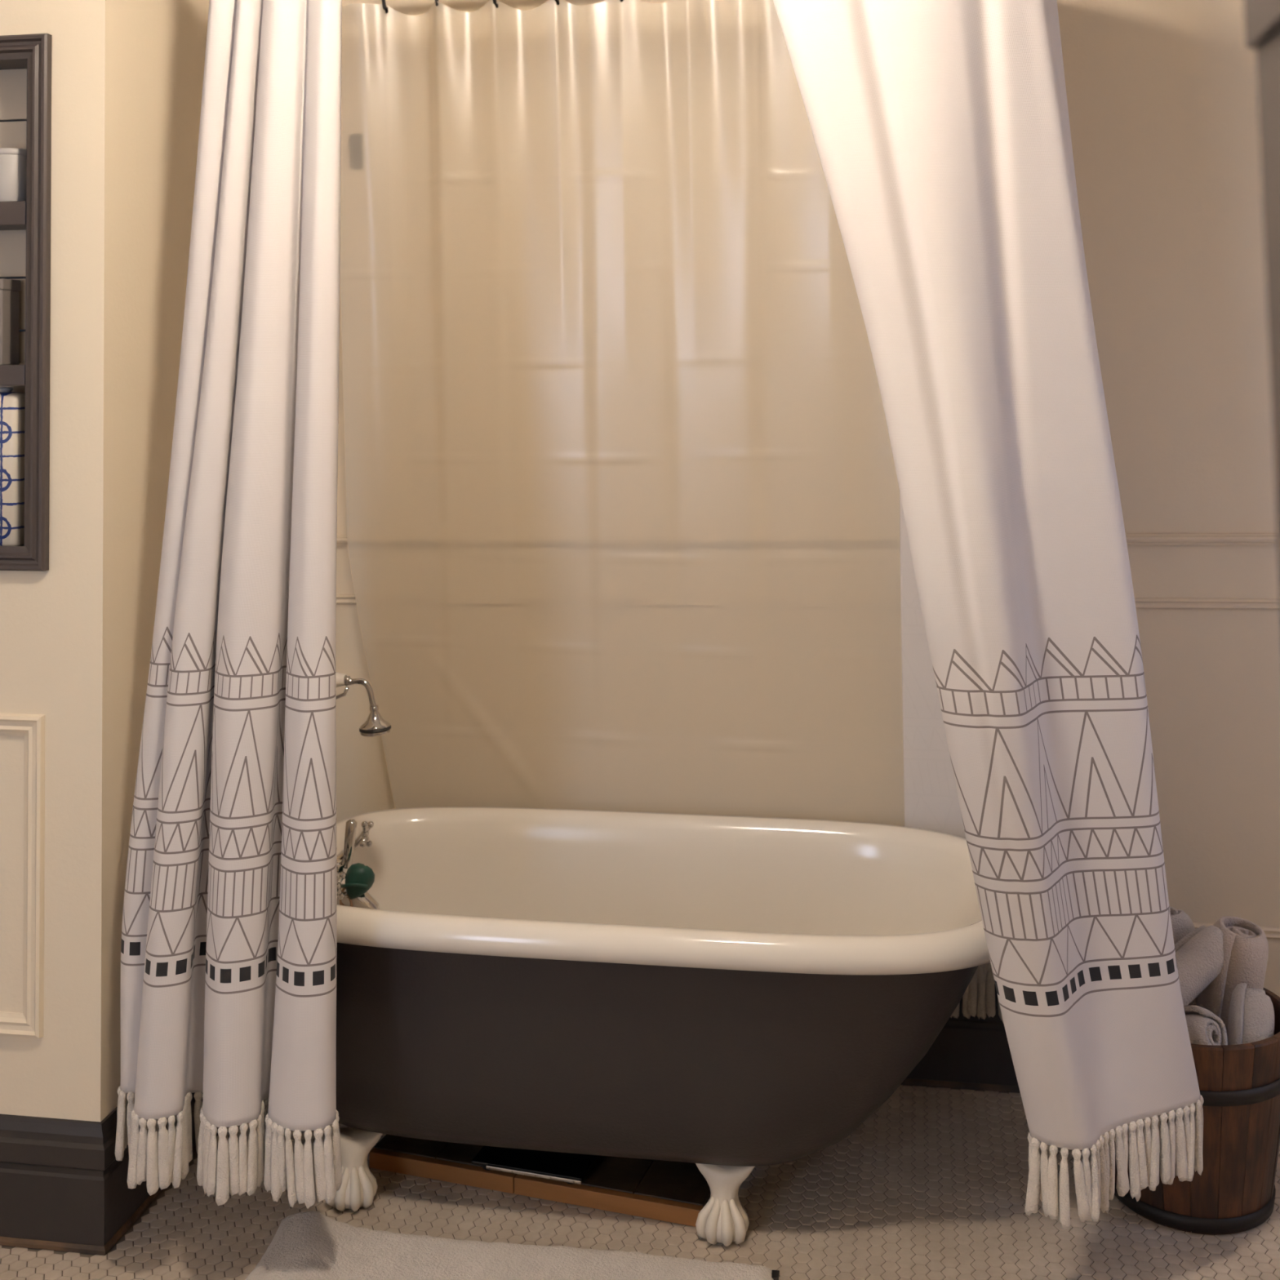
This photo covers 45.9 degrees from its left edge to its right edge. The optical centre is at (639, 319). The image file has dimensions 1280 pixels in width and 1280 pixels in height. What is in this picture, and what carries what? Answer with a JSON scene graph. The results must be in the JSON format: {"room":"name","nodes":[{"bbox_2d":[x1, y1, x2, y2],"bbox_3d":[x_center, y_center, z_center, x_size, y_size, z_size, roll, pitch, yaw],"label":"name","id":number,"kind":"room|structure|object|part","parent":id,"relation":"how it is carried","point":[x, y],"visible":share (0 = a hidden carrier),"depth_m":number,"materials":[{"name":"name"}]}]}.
{"room":"bathroom","nodes":[
{"label":"bathroom","id":0,"kind":"room"},
{"bbox_2d":[0,0,137,1121],"bbox_3d":[-1.615,0.297,3.088,1.188,3.000,0.130,-1,-2,9],"label":"wall","id":1,"kind":"structure","parent":0,"point":[68,629],"depth_m":2.94,"materials":[{"name":"beige paint"}]},
{"bbox_2d":[0,713,45,1038],"bbox_3d":[-1.482,1.077,2.967,0.669,0.615,0.016,-1,-2,9],"label":"trim","id":2,"kind":"structure","parent":1,"relation":"attached to","point":[30,1023],"depth_m":2.91,"materials":[{"name":"beige paint"}]},
{"bbox_2d":[0,33,52,571],"bbox_3d":[-1.382,-0.033,3.040,0.478,1.048,0.130,-1,-2,9],"label":"recessed shelf","id":3,"kind":"object","parent":1,"relation":"attached to","point":[25,91],"visible":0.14,"depth_m":2.95,"materials":[{"name":"grey wood"}]},
{"bbox_2d":[0,278,21,364],"bbox_3d":[-1.310,0.005,3.037,0.104,0.172,0.064,-1,-2,9],"label":"canister","id":4,"kind":"object","parent":3,"relation":"on","point":[9,288],"visible":0.98,"depth_m":3.02,"materials":[{"name":"white ceramic"}]},
{"bbox_3d":[-1.311,-0.070,3.039,0.104,0.022,0.064,-1,-2,9],"label":"lid","id":5,"kind":"part","parent":4,"relation":"part of","materials":[{"name":"white ceramic"}]},
{"bbox_2d":[0,386,25,546],"bbox_3d":[-1.268,0.291,3.015,0.100,0.314,0.076,-1,-2,9],"label":"ceramic bottle","id":6,"kind":"object","parent":3,"relation":"on","point":[12,404],"visible":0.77,"depth_m":2.98,"materials":[{"name":"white ceramic"}]},
{"bbox_2d":[0,147,26,201],"bbox_3d":[-1.263,-0.286,3.033,0.077,0.109,0.077,-1,-2,9],"label":"canister","id":7,"kind":"object","parent":3,"relation":"on","point":[12,160],"visible":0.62,"depth_m":3.00,"materials":[{"name":"grey ceramic"}]},
{"bbox_3d":[-1.384,-0.520,3.060,0.370,0.012,0.098,-1,-2,9],"label":"panel","id":8,"kind":"part","parent":3,"relation":"part of","materials":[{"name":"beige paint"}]},
{"bbox_3d":[-1.387,0.466,2.969,0.478,0.046,0.020,-1,-2,9],"label":"frame rail","id":9,"kind":"part","parent":3,"relation":"part of","materials":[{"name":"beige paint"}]},
{"bbox_3d":[-1.395,-0.535,3.003,0.478,0.046,0.020,-1,-2,9],"label":"frame rail","id":10,"kind":"part","parent":3,"relation":"part of","materials":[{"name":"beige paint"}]},
{"bbox_3d":[-1.193,-0.035,3.012,0.010,0.988,0.098,-1,-2,9],"label":"panel","id":11,"kind":"part","parent":3,"relation":"part of","materials":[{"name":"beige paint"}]},
{"bbox_2d":[0,1114,105,1255],"bbox_3d":[-1.605,1.656,2.965,1.212,0.235,0.024,-1,-2,9],"label":"baseboard","id":12,"kind":"structure","parent":1,"relation":"attached to","point":[52,1182],"depth_m":2.88,"materials":[{"name":"grey paint"}]},
{"bbox_3d":[-1.604,1.766,2.961,1.212,0.013,0.024,-1,-2,9],"label":"shoe moulding","id":13,"kind":"part","parent":12,"relation":"part of","materials":[{"name":"brown wood"}]},
{"bbox_2d":[135,0,209,780],"bbox_3d":[-0.998,0.304,3.447,0.090,3.000,0.781,-1,-2,9],"label":"wall","id":14,"kind":"structure","parent":0,"point":[172,33],"depth_m":3.16,"materials":[{"name":"beige paint"}]},
{"bbox_2d":[100,1092,218,1254],"bbox_3d":[-0.944,1.663,3.316,0.024,0.235,0.935,-1,-2,9],"label":"baseboard","id":15,"kind":"structure","parent":14,"relation":"attached to","point":[123,1206],"depth_m":2.91,"materials":[{"name":"grey paint"}]},
{"bbox_2d":[0,1084,1279,1279],"bbox_3d":[-0.189,1.726,1.007,4.850,0.060,5.433,-1,-2,9],"label":"floor","id":16,"kind":"structure","parent":0,"point":[932,1184],"depth_m":2.94,"materials":[{"name":"tile"}]},
{"bbox_2d":[244,1210,779,1279],"bbox_3d":[-0.265,1.730,2.627,0.980,0.041,0.514,-1,-2,9],"label":"bath mat","id":17,"kind":"object","parent":16,"relation":"on","point":[313,1245],"visible":1,"depth_m":2.79,"materials":[{"name":"white fabric"}]},
{"bbox_2d":[368,1134,711,1226],"bbox_3d":[-0.176,1.751,3.182,0.722,0.035,0.300,-1,-2,19],"label":"wooden platform","id":18,"kind":"object","parent":16,"relation":"on","point":[668,1191],"visible":0.48,"depth_m":3.05,"materials":[{"name":"orange wood"}]},
{"bbox_2d":[471,1146,599,1184],"bbox_3d":[-0.197,1.723,3.141,0.240,0.020,0.226,-1,-2,18],"label":"bathroom scale","id":19,"kind":"object","parent":18,"relation":"on","point":[569,1168],"visible":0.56,"depth_m":3.07,"materials":[{"name":"black glass"}]},
{"bbox_2d":[322,806,990,1246],"bbox_3d":[0.008,1.452,3.149,1.541,0.630,0.777,-1,-2,9],"label":"bathtub","id":20,"kind":"object","parent":16,"relation":"on","point":[727,996],"visible":0.78,"depth_m":2.88,"materials":[{"name":"ceramic"}]},
{"bbox_2d":[336,686,379,909],"bbox_3d":[-0.622,1.033,3.223,0.158,0.501,0.203,-2,-3,41],"label":"tub faucet","id":21,"kind":"object","parent":20,"relation":"attached to","point":[344,858],"visible":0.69,"depth_m":3.19,"materials":[{"name":"silver metal"}]},
{"bbox_3d":[-0.642,1.171,3.128,0.053,0.064,0.063,-1,-2,9],"label":"cross handle","id":22,"kind":"part","parent":21,"relation":"part of","materials":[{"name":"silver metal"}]},
{"bbox_3d":[-0.617,1.109,3.201,0.025,0.108,0.051,1,-2,-30],"label":"lever","id":23,"kind":"part","parent":21,"relation":"part of","materials":[{"name":"silver metal"}]},
{"bbox_2d":[339,862,374,906],"bbox_3d":[-0.596,1.193,3.172,0.073,0.100,0.045,-1,-2,9],"label":"bath scrubber","id":24,"kind":"object","parent":21,"relation":"hanging from","point":[359,878],"visible":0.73,"depth_m":3.16,"materials":[{"name":"green plastic"}]},
{"bbox_3d":[-0.618,1.218,3.173,0.030,0.050,0.008,-1,-2,9],"label":"cord","id":25,"kind":"part","parent":24,"relation":"part of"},
{"bbox_3d":[-0.610,1.239,3.197,0.131,0.088,0.052,-1,-2,9],"label":"spout","id":26,"kind":"part","parent":21,"relation":"part of","materials":[{"name":"silver metal"}]},
{"bbox_2d":[335,671,391,736],"bbox_3d":[-0.630,0.817,3.224,0.203,0.130,0.068,-1,-2,9],"label":"shower","id":27,"kind":"object","parent":21,"relation":"attached to","point":[375,725],"visible":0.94,"depth_m":3.21,"materials":[{"name":"silver metal"}]},
{"bbox_3d":[-0.680,0.777,3.234,0.102,0.048,0.033,-1,-2,9],"label":"handle","id":28,"kind":"part","parent":27,"relation":"part of","materials":[{"name":"white ceramic"}]},
{"bbox_3d":[-0.616,1.130,3.298,0.056,0.080,0.063,-1,-2,9],"label":"cross handle","id":29,"kind":"part","parent":21,"relation":"part of","materials":[{"name":"silver metal"}]},
{"bbox_2d":[336,806,990,974],"bbox_3d":[0.008,1.374,3.152,1.541,0.473,0.776,-1,-2,9],"label":"basin","id":30,"kind":"object","parent":20,"relation":"in","point":[457,890],"depth_m":3.41,"materials":[{"name":"white ceramic"}]},
{"bbox_2d":[1114,987,1279,1235],"bbox_3d":[1.104,1.568,3.046,0.407,0.375,0.411,-1,-2,9],"label":"wooden bucket","id":31,"kind":"object","parent":16,"relation":"on","point":[1234,1192],"visible":0.45,"depth_m":2.88,"materials":[{"name":"brown wood"}]},
{"bbox_2d":[1169,906,1199,1005],"bbox_3d":[1.141,1.358,3.185,0.133,0.226,0.098,0,-2,-2],"label":"rolled towel","id":32,"kind":"object","parent":31,"relation":"in","point":[1182,925],"visible":0.19,"depth_m":3.15,"materials":[{"name":"white fabric"}]},
{"bbox_2d":[1174,924,1231,1005],"bbox_3d":[1.084,1.344,3.061,0.274,0.204,0.096,0,-2,-20],"label":"rolled towel","id":33,"kind":"object","parent":31,"relation":"in","point":[1199,955],"visible":0.4,"depth_m":3.05,"materials":[{"name":"white fabric"}]},
{"bbox_2d":[1183,1005,1227,1045],"bbox_3d":[1.055,1.397,2.954,0.095,0.138,0.193,1,-2,-37],"label":"rolled towel","id":34,"kind":"object","parent":31,"relation":"in","point":[1204,1027],"visible":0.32,"depth_m":2.90,"materials":[{"name":"white fabric"}]},
{"bbox_2d":[1195,915,1268,1037],"bbox_3d":[1.216,1.369,3.108,0.141,0.265,0.129,0,-2,-6],"label":"rolled towel","id":35,"kind":"object","parent":31,"relation":"in","point":[1246,943],"visible":0.56,"depth_m":3.06,"materials":[{"name":"white fabric"}]},
{"bbox_2d":[1227,982,1274,1044],"bbox_3d":[1.197,1.406,2.961,0.085,0.189,0.148,-1,-2,28],"label":"rolled towel","id":36,"kind":"object","parent":31,"relation":"in","point":[1251,1019],"visible":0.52,"depth_m":2.96,"materials":[{"name":"white fabric"}]},
{"bbox_2d":[335,0,1279,996],"bbox_3d":[0.826,0.295,3.588,3.662,3.000,0.100,-1,-2,9],"label":"wall","id":37,"kind":"structure","parent":0,"point":[595,277],"depth_m":3.66,"materials":[{"name":"beige paint"}]},
{"bbox_2d":[346,133,362,168],"bbox_3d":[-0.720,-0.427,3.792,0.032,0.090,0.054,-1,-2,9],"label":"wall hook","id":38,"kind":"object","parent":37,"relation":"attached to","point":[354,143],"visible":1,"depth_m":3.81,"materials":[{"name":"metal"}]},
{"bbox_2d":[336,532,1278,546],"bbox_3d":[0.818,0.512,3.522,3.462,0.068,0.020,-1,-2,9],"label":"trim","id":39,"kind":"structure","parent":37,"relation":"attached to","point":[1250,538],"depth_m":3.63,"materials":[{"name":"beige paint"}]},
{"bbox_2d":[336,594,1279,609],"bbox_3d":[0.820,0.659,3.521,3.462,0.066,0.012,-1,-2,9],"label":"trim","id":40,"kind":"structure","parent":37,"relation":"attached to","point":[401,599],"depth_m":3.63,"materials":[{"name":"beige paint"}]},
{"bbox_2d":[900,983,1020,1093],"bbox_3d":[0.827,1.655,3.481,3.462,0.235,0.024,-1,-2,9],"label":"baseboard","id":41,"kind":"structure","parent":37,"relation":"attached to","point":[973,1053],"depth_m":3.48,"materials":[{"name":"grey paint"}]},
{"bbox_3d":[0.828,1.764,3.477,3.462,0.013,0.024,-1,-2,9],"label":"shoe moulding","id":42,"kind":"part","parent":41,"relation":"part of","materials":[{"name":"black wood"}]},
{"bbox_2d":[1192,922,1279,938],"bbox_3d":[0.826,1.386,3.496,3.462,0.024,0.012,-1,-2,9],"label":"trim","id":43,"kind":"structure","parent":37,"relation":"attached to","point":[1273,932],"depth_m":3.40,"materials":[{"name":"beige paint"}]},
{"bbox_3d":[-0.212,-1.322,1.110,4.850,0.080,5.433,-1,-2,9],"label":"ceiling","id":44,"kind":"structure","parent":0,"visible":0},
{"bbox_3d":[-0.022,-1.018,3.166,1.679,0.388,0.749,-1,-2,9],"label":"curtain rod","id":45,"kind":"object","parent":44,"relation":"hanging from","visible":0},
{"bbox_2d":[115,0,342,1208],"bbox_3d":[-0.779,0.389,2.824,0.467,2.394,0.174,-1,-2,9],"label":"shower curtain","id":46,"kind":"object","parent":45,"relation":"hanging from","point":[228,944],"visible":1,"depth_m":2.78,"materials":[{"name":"white fabric"}]},
{"bbox_2d":[381,0,388,13],"bbox_3d":[-0.610,-0.791,3.626,0.014,0.112,0.060,-1,-2,9],"label":"curtain hook","id":47,"kind":"object","parent":45,"relation":"hanging from","point":[385,8],"visible":1,"depth_m":3.61,"materials":[{"name":"black metal"}]},
{"bbox_2d":[435,0,440,10],"bbox_3d":[-0.481,-0.792,3.604,0.014,0.112,0.060,-1,-2,9],"label":"curtain hook","id":48,"kind":"object","parent":45,"relation":"hanging from","point":[437,5],"visible":1,"depth_m":3.59,"materials":[{"name":"black metal"}]},
{"bbox_2d":[493,0,497,8],"bbox_3d":[-0.342,-0.794,3.581,0.014,0.112,0.060,-1,-2,9],"label":"curtain hook","id":49,"kind":"object","parent":45,"relation":"hanging from","point":[495,2],"visible":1,"depth_m":3.57,"materials":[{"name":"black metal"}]},
{"bbox_2d":[773,0,1204,1229],"bbox_3d":[0.713,0.382,2.970,0.700,2.394,0.962,-1,-2,28],"label":"shower curtain","id":50,"kind":"object","parent":45,"relation":"hanging from","point":[940,129],"visible":0.94,"depth_m":2.67,"materials":[{"name":"white fabric"}]},
{"bbox_3d":[1.306,0.194,0.728,1.568,3.000,0.080,-1,-2,9],"label":"wall","id":51,"kind":"structure","parent":0,"visible":0},
{"bbox_2d":[1243,0,1279,580],"bbox_3d":[0.455,0.661,0.856,0.161,2.050,0.120,-1,-2,9],"label":"trim","id":52,"kind":"structure","parent":51,"relation":"attached to","point":[1261,17],"depth_m":0.93,"materials":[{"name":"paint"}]}
]}

